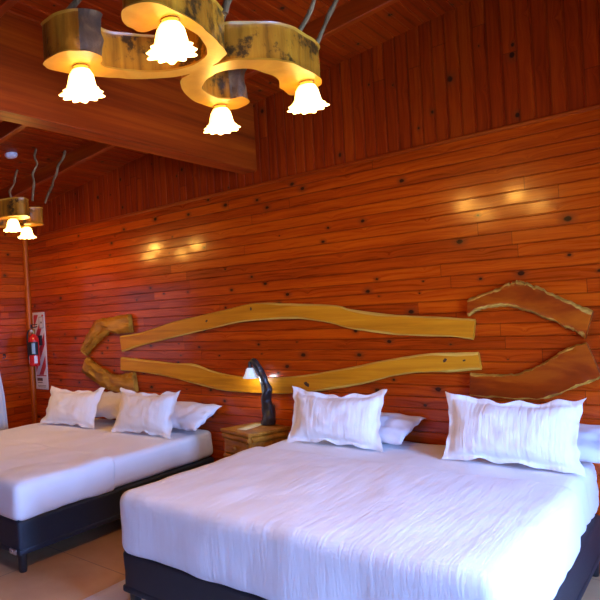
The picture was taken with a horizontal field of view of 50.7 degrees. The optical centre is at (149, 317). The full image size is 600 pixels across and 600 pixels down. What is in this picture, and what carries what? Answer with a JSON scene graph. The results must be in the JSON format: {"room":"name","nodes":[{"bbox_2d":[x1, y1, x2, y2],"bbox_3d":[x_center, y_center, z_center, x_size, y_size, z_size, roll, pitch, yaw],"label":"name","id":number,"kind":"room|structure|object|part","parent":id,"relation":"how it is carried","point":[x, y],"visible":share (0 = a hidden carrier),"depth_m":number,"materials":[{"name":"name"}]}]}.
{"room":"hotel room","nodes":[
{"label":"hotel room","id":0,"kind":"room"},
{"bbox_2d":[0,227,31,428],"bbox_3d":[-3.901,0.340,5.005,0.030,3.052,6.926,-3,0,44],"label":"wall","id":1,"kind":"structure","parent":0,"point":[14,369],"depth_m":7.31,"materials":[{"name":"brown wood"}]},
{"bbox_2d":[0,121,26,143],"bbox_3d":[-1.525,-1.426,5.175,3.280,0.479,0.055,-3,0,44],"label":"trim","id":2,"kind":"structure","parent":1,"relation":"attached to","point":[7,129],"depth_m":4.74,"materials":[{"name":"brown wood"}]},
{"bbox_3d":[-2.783,-0.498,6.123,0.082,0.023,2.550,-3,0,44],"label":"curtain rod","id":3,"kind":"object","parent":1,"relation":"attached to","visible":0},
{"bbox_2d":[0,375,7,430],"bbox_3d":[-2.049,0.612,6.768,0.064,2.262,0.988,-3,0,44],"label":"curtain","id":4,"kind":"object","parent":3,"relation":"hanging from","point":[3,414],"visible":0.47,"depth_m":7.06,"materials":[{"name":"white fabric"}]},
{"bbox_2d":[0,0,470,206],"bbox_3d":[-1.216,-1.752,2.287,7.859,0.854,7.026,-3,0,44],"label":"ceiling","id":5,"kind":"structure","parent":0,"point":[401,16],"depth_m":4.22,"materials":[{"name":"brown wood"}]},
{"bbox_2d":[0,0,18,16],"bbox_3d":[0.652,-1.966,1.752,4.350,0.592,0.055,-3,0,44],"label":"ceiling beam","id":6,"kind":"structure","parent":5,"relation":"attached to","point":[5,5],"depth_m":3.11,"materials":[{"name":"brown wood"}]},
{"bbox_2d":[5,152,17,158],"bbox_3d":[-1.264,-1.478,5.495,0.117,0.043,0.116,-3,0,44],"label":"smoke detector","id":7,"kind":"object","parent":5,"relation":"attached to","point":[10,155],"visible":1,"depth_m":5.46,"materials":[{"name":"white plastic"}]},
{"bbox_2d":[0,148,65,238],"bbox_3d":[-1.505,-1.139,5.640,1.510,0.747,0.710,-3,0,3],"label":"chandelier","id":8,"kind":"object","parent":5,"relation":"hanging from","point":[16,213],"visible":1,"depth_m":5.43,"materials":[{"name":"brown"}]},
{"bbox_3d":[-1.223,-0.833,5.398,0.180,0.104,0.189,-3,0,3],"label":"lamp shade","id":9,"kind":"part","parent":8,"relation":"part of","materials":[{"name":"white glass"}]},
{"bbox_3d":[-1.199,-0.834,5.884,0.185,0.104,0.191,-3,0,3],"label":"lamp shade","id":10,"kind":"part","parent":8,"relation":"part of","materials":[{"name":"white glass"}]},
{"bbox_2d":[0,141,114,198],"bbox_3d":[-0.884,-1.462,5.835,3.280,0.479,0.055,-3,0,44],"label":"ceiling beam","id":11,"kind":"structure","parent":5,"relation":"attached to","point":[91,149],"depth_m":5.80,"materials":[{"name":"brown wood"}]},
{"bbox_2d":[132,0,222,34],"bbox_3d":[1.292,-2.002,2.412,4.350,0.592,0.055,-3,0,44],"label":"trim","id":12,"kind":"structure","parent":5,"relation":"attached to","point":[152,32],"depth_m":3.64,"materials":[{"name":"brown wood"}]},
{"bbox_2d":[41,0,338,134],"bbox_3d":[0.367,-1.464,2.511,1.076,1.046,1.385,-3,0,44],"label":"chandelier","id":13,"kind":"object","parent":5,"relation":"hanging from","point":[212,56],"visible":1,"depth_m":2.48,"materials":[{"name":"yellow wood"}]},
{"bbox_3d":[-0.274,-0.956,2.444,0.189,0.104,0.180,-3,0,44],"label":"lamp shade","id":14,"kind":"part","parent":13,"relation":"part of","materials":[{"name":"white glass"}]},
{"bbox_3d":[-0.277,-0.953,2.447,0.044,0.075,0.044,-3,0,44],"label":"bulb","id":15,"kind":"part","parent":13,"relation":"part of","materials":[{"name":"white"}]},
{"bbox_3d":[0.073,-0.976,2.103,0.191,0.104,0.185,-3,0,44],"label":"lamp shade","id":16,"kind":"part","parent":13,"relation":"part of","materials":[{"name":"white glass"}]},
{"bbox_3d":[0.074,-0.972,2.106,0.044,0.075,0.044,-3,0,44],"label":"bulb","id":17,"kind":"part","parent":13,"relation":"part of","materials":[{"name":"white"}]},
{"bbox_3d":[0.350,-0.991,3.003,0.187,0.104,0.189,-3,0,44],"label":"lamp shade","id":18,"kind":"part","parent":13,"relation":"part of","materials":[{"name":"white glass"}]},
{"bbox_3d":[0.716,-1.012,2.756,0.181,0.104,0.193,-3,0,44],"label":"lamp shade","id":19,"kind":"part","parent":13,"relation":"part of","materials":[{"name":"white glass"}]},
{"bbox_2d":[244,0,399,79],"bbox_3d":[1.932,-2.038,3.072,4.350,0.592,0.055,-3,0,44],"label":"trim","id":20,"kind":"structure","parent":5,"relation":"attached to","point":[351,12],"depth_m":3.75,"materials":[{"name":"brown wood"}]},
{"bbox_2d":[0,518,599,599],"bbox_3d":[-1.016,1.756,2.284,7.880,0.100,7.026,-3,0,44],"label":"floor","id":21,"kind":"structure","parent":0,"point":[80,566],"depth_m":4.03,"materials":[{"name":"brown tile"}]},
{"bbox_2d":[0,418,213,572],"bbox_3d":[-0.856,1.396,5.419,2.013,0.600,2.145,-3,0,44],"label":"bed","id":22,"kind":"object","parent":21,"relation":"on","point":[142,458],"visible":0.48,"depth_m":4.89,"materials":[{"name":"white fabric"}]},
{"bbox_3d":[-0.852,1.634,4.038,0.068,0.125,0.068,-3,0,44],"label":"leg","id":23,"kind":"part","parent":22,"relation":"part of","materials":[{"name":"black plastic"}]},
{"bbox_2d":[0,437,114,520],"bbox_3d":[-1.293,1.237,4.981,2.042,0.268,0.899,-3,0,44],"label":"bedspread","id":24,"kind":"object","parent":22,"relation":"on","point":[36,479],"visible":1,"depth_m":4.34,"materials":[{"name":"white fabric"}]},
{"bbox_2d":[40,386,104,428],"bbox_3d":[-0.806,0.901,6.163,0.803,0.384,0.217,-3,0,40],"label":"sham pillow","id":25,"kind":"object","parent":22,"relation":"on","point":[79,407],"visible":1,"depth_m":6.07,"materials":[{"name":"white fabric"}]},
{"bbox_3d":[-0.855,1.222,5.431,2.010,0.253,2.112,-3,0,44],"label":"mattress","id":26,"kind":"part","parent":22,"relation":"part of","materials":[{"name":"white fabric"}]},
{"bbox_3d":[-0.850,1.458,5.421,2.007,0.239,2.098,-3,0,44],"label":"upholstered frame","id":27,"kind":"part","parent":22,"relation":"part of","materials":[{"name":"blue fabric"}]},
{"bbox_2d":[95,391,121,418],"bbox_3d":[-0.367,0.896,6.202,0.701,0.245,0.353,-3,0,44],"label":"bed pillow","id":28,"kind":"object","parent":22,"relation":"on","point":[108,405],"visible":0.41,"depth_m":6.14,"materials":[{"name":"white fabric"}]},
{"bbox_2d":[111,387,180,438],"bbox_3d":[-0.048,0.851,5.474,0.742,0.399,0.227,-3,0,43],"label":"sham pillow","id":29,"kind":"object","parent":22,"relation":"on","point":[151,414],"visible":1,"depth_m":5.37,"materials":[{"name":"white fabric"}]},
{"bbox_2d":[171,401,221,430],"bbox_3d":[0.281,0.888,5.535,0.369,0.215,0.700,-3,0,-43],"label":"bed pillow","id":30,"kind":"object","parent":22,"relation":"on","point":[187,416],"visible":0.61,"depth_m":5.37,"materials":[{"name":"white fabric"}]},
{"bbox_2d":[83,580,144,599],"bbox_3d":[0.467,1.616,2.668,2.480,0.012,1.650,-3,0,44],"label":"rug","id":31,"kind":"object","parent":21,"relation":"on","point":[114,592],"visible":0.1,"depth_m":3.60,"materials":[{"name":"grey carpet"}]},
{"bbox_2d":[123,439,599,599],"bbox_3d":[1.238,1.229,3.433,1.903,0.674,2.073,-3,0,44],"label":"bed","id":32,"kind":"object","parent":31,"relation":"on","point":[146,579],"visible":0.2,"depth_m":3.27,"materials":[{"name":"grey fabric"}]},
{"bbox_3d":[-0.077,1.578,3.353,0.068,0.125,0.068,-3,0,44],"label":"leg","id":33,"kind":"part","parent":32,"relation":"part of","materials":[{"name":"black plastic"}]},
{"bbox_2d":[286,386,386,451],"bbox_3d":[1.289,0.693,4.223,0.713,0.398,0.185,-3,0,44],"label":"sham pillow","id":34,"kind":"object","parent":32,"relation":"on","point":[354,418],"visible":1,"depth_m":4.15,"materials":[{"name":"white fabric"}]},
{"bbox_2d":[120,447,580,599],"bbox_3d":[0.971,1.064,3.170,1.940,0.351,1.376,-3,0,44],"label":"bedspread","id":35,"kind":"object","parent":32,"relation":"on","point":[264,522],"visible":1,"depth_m":2.75,"materials":[{"name":"white fabric"}]},
{"bbox_3d":[1.236,1.329,3.426,1.898,0.239,2.048,-3,0,44],"label":"upholstered frame","id":36,"kind":"part","parent":32,"relation":"part of","materials":[{"name":"grey fabric"}]},
{"bbox_2d":[379,412,424,444],"bbox_3d":[1.546,0.773,4.300,0.390,0.180,0.680,-3,0,-43],"label":"bed pillow","id":37,"kind":"object","parent":32,"relation":"on","point":[394,427],"visible":0.43,"depth_m":4.10,"materials":[{"name":"white fabric"}]},
{"bbox_3d":[1.232,1.056,3.439,1.894,0.327,2.057,-3,0,44],"label":"mattress","id":38,"kind":"part","parent":32,"relation":"part of","materials":[{"name":"white fabric"}]},
{"bbox_2d":[441,391,585,476],"bbox_3d":[2.063,0.646,3.465,0.196,0.399,0.736,-3,0,-41],"label":"sham pillow","id":39,"kind":"object","parent":32,"relation":"on","point":[541,436],"visible":1,"depth_m":3.39,"materials":[{"name":"white fabric"}]},
{"bbox_2d":[577,423,599,462],"bbox_3d":[2.401,0.712,3.503,0.681,0.179,0.372,-3,0,41],"label":"bed pillow","id":40,"kind":"object","parent":32,"relation":"on","point":[588,441],"visible":0.23,"depth_m":3.34,"materials":[{"name":"white fabric"}]},
{"bbox_3d":[2.569,1.429,3.498,0.068,0.125,0.068,-3,0,44],"label":"leg","id":41,"kind":"part","parent":32,"relation":"part of","materials":[{"name":"black plastic"}]},
{"bbox_2d":[220,421,290,456],"bbox_3d":[0.858,1.240,4.847,0.463,0.725,0.365,-3,0,-30],"label":"nightstand","id":42,"kind":"object","parent":21,"relation":"on","point":[236,440],"visible":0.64,"depth_m":4.74,"materials":[{"name":"brown wood"}]},
{"bbox_3d":[0.688,1.022,4.758,0.040,0.117,0.275,-3,0,-30],"label":"drawer","id":43,"kind":"part","parent":42,"relation":"part of","materials":[{"name":"brown wood"}]},
{"bbox_3d":[0.685,0.945,4.759,0.056,0.061,0.334,-3,0,-30],"label":"rail","id":44,"kind":"part","parent":42,"relation":"part of","materials":[{"name":"brown wood"}]},
{"bbox_2d":[239,423,260,429],"bbox_3d":[0.814,0.878,4.877,0.085,0.003,0.270,-3,0,42],"label":"card","id":45,"kind":"object","parent":42,"relation":"on","point":[255,424],"visible":0.8,"depth_m":4.87,"materials":[{"name":"beige paper"}]},
{"bbox_3d":[0.783,1.258,4.637,0.054,0.692,0.055,-3,0,-30],"label":"post","id":46,"kind":"part","parent":42,"relation":"part of","materials":[{"name":"brown wood"}]},
{"bbox_2d":[243,358,275,424],"bbox_3d":[0.898,0.603,4.989,0.277,0.541,0.132,-3,0,44],"label":"bedside lamp","id":47,"kind":"object","parent":42,"relation":"on","point":[268,409],"visible":1,"depth_m":4.92,"materials":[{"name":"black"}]},
{"bbox_3d":[0.838,0.458,5.040,0.132,0.085,0.132,-3,0,44],"label":"lamp shade","id":48,"kind":"part","parent":47,"relation":"part of","materials":[{"name":"white glass"}]},
{"bbox_3d":[0.930,1.010,4.720,0.340,0.120,0.018,-3,0,-30],"label":"panel","id":49,"kind":"part","parent":42,"relation":"part of","materials":[{"name":"brown wood"}]},
{"bbox_3d":[0.926,0.930,4.718,0.364,0.062,0.057,-3,0,-30],"label":"rail","id":50,"kind":"part","parent":42,"relation":"part of","materials":[{"name":"brown wood"}]},
{"bbox_2d":[27,0,599,515],"bbox_3d":[1.313,-0.370,4.760,7.838,3.884,0.032,-3,0,44],"label":"wall","id":51,"kind":"structure","parent":0,"point":[427,231],"depth_m":4.38,"materials":[{"name":"brown wood"}]},
{"bbox_2d":[22,239,37,423],"bbox_3d":[-1.473,0.349,7.448,0.068,2.760,0.068,-3,0,44],"label":"trim","id":52,"kind":"structure","parent":51,"relation":"attached to","point":[24,241],"depth_m":7.42,"materials":[{"name":"brown wood"}]},
{"bbox_2d":[26,324,41,365],"bbox_3d":[-1.381,0.324,7.226,0.184,0.500,0.171,-3,0,-11],"label":"fire extinguisher","id":53,"kind":"object","parent":51,"relation":"attached to","point":[33,349],"visible":1,"depth_m":7.18,"materials":[{"name":"red metal"}]},
{"bbox_2d":[31,343,34,353],"bbox_3d":[-1.384,0.362,7.164,0.041,0.125,0.006,-3,0,-3],"label":"print","id":54,"kind":"object","parent":53,"relation":"attached to","point":[32,344],"depth_m":7.16},
{"bbox_2d":[32,312,48,389],"bbox_3d":[-1.334,0.398,7.332,0.245,0.935,0.010,-3,0,44],"label":"fire extinguisher sign","id":55,"kind":"object","parent":51,"relation":"attached to","point":[39,317],"visible":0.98,"depth_m":7.31,"materials":[{"name":"white plastic"}]},
{"bbox_3d":[-1.316,0.054,7.292,0.088,0.145,0.002,-3,0,44],"label":"class panel","id":56,"kind":"part","parent":55,"relation":"part of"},
{"bbox_2d":[81,314,138,391],"bbox_3d":[-0.468,0.380,6.437,0.848,0.821,0.086,-3,0,44],"label":"headboard","id":57,"kind":"object","parent":51,"relation":"attached to","point":[91,369],"depth_m":6.41,"materials":[{"name":"brown wood"}]},
{"bbox_2d":[0,12,256,173],"bbox_3d":[-1.578,-1.395,2.657,0.150,0.586,6.926,-3,0,44],"label":"ceiling beam","id":58,"kind":"structure","parent":51,"relation":"attached to","point":[152,116],"depth_m":3.97,"materials":[{"name":"brown wood"}]},
{"bbox_2d":[34,104,599,236],"bbox_3d":[1.245,-1.140,4.776,7.780,0.028,0.040,-3,0,44],"label":"trim","id":59,"kind":"structure","parent":51,"relation":"attached to","point":[597,106],"depth_m":4.42,"materials":[{"name":"brown wood"}]},
{"bbox_2d":[120,280,599,399],"bbox_3d":[1.142,0.228,4.895,4.064,0.801,0.046,-3,0,44],"label":"headboard","id":60,"kind":"object","parent":51,"relation":"attached to","point":[432,326],"depth_m":4.21,"materials":[{"name":"brown wood"}]}
]}

